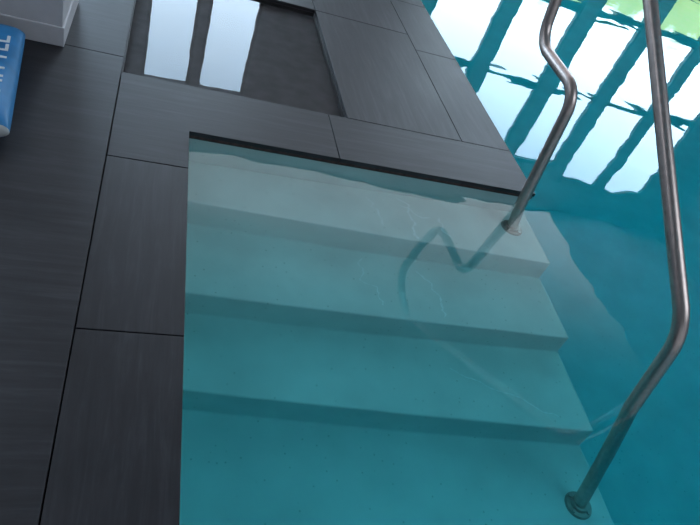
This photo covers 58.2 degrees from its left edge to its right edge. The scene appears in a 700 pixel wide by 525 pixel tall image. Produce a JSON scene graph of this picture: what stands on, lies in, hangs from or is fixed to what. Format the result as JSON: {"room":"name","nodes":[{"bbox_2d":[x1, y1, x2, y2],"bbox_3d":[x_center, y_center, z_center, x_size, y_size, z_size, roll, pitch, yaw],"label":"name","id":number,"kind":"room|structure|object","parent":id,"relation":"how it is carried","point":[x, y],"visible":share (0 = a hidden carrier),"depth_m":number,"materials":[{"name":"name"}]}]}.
{"room":"indoor swimming pool","nodes":[
{"label":"indoor swimming pool","id":0,"kind":"room"},
{"bbox_2d":[0,0,534,524],"bbox_3d":[-2.797,-0.627,1.946,7.933,0.350,15.498,7,42,-20],"label":"floor","id":1,"kind":"structure","parent":0,"point":[410,108],"depth_m":2.18,"materials":[{"name":"grey tile"}]},
{"bbox_2d":[0,24,25,136],"bbox_3d":[-1.454,-0.708,2.309,0.420,0.158,0.720,3,44,-24],"label":"sack","id":2,"kind":"object","parent":1,"relation":"on","point":[12,39],"visible":1,"depth_m":2.34,"materials":[{"name":"plastic"}]},
{"bbox_2d":[0,36,10,81],"bbox_3d":[-1.381,-0.739,2.259,0.294,0.004,0.441,7,42,-20],"label":"print","id":3,"kind":"object","parent":2,"relation":"on","point":[4,47],"depth_m":2.37},
{"bbox_2d":[0,0,78,46],"bbox_3d":[-0.761,-2.993,1.216,0.578,5.200,0.488,7,42,-20],"label":"pillar","id":4,"kind":"structure","parent":1,"relation":"on","point":[44,21],"depth_m":2.70,"materials":[{"name":"white paint"}]},
{"bbox_2d":[121,0,345,117],"bbox_3d":[-0.644,-1.190,3.481,1.098,0.104,1.312,7,42,-20],"label":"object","id":5,"kind":"object","parent":1,"relation":"in","point":[264,50],"visible":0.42,"depth_m":3.34,"materials":[{"name":"glass"}]},
{"bbox_2d":[179,0,699,524],"bbox_3d":[4.356,0.662,5.067,11.900,1.580,15.100,7,42,-20],"label":"swimming pool","id":6,"kind":"object","parent":1,"relation":"in","point":[363,346],"visible":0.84,"depth_m":2.36,"materials":[{"name":"liquid"}]},
{"bbox_2d":[189,135,531,197],"bbox_3d":[0.713,2.124,0.405,1.760,0.022,7.360,7,42,-20],"label":"trim","id":7,"kind":"structure","parent":6,"relation":"on","point":[338,162],"depth_m":2.90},
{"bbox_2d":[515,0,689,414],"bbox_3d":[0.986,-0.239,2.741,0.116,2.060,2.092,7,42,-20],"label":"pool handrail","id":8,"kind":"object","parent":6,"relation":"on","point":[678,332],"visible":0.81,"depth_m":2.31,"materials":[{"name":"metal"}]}
]}

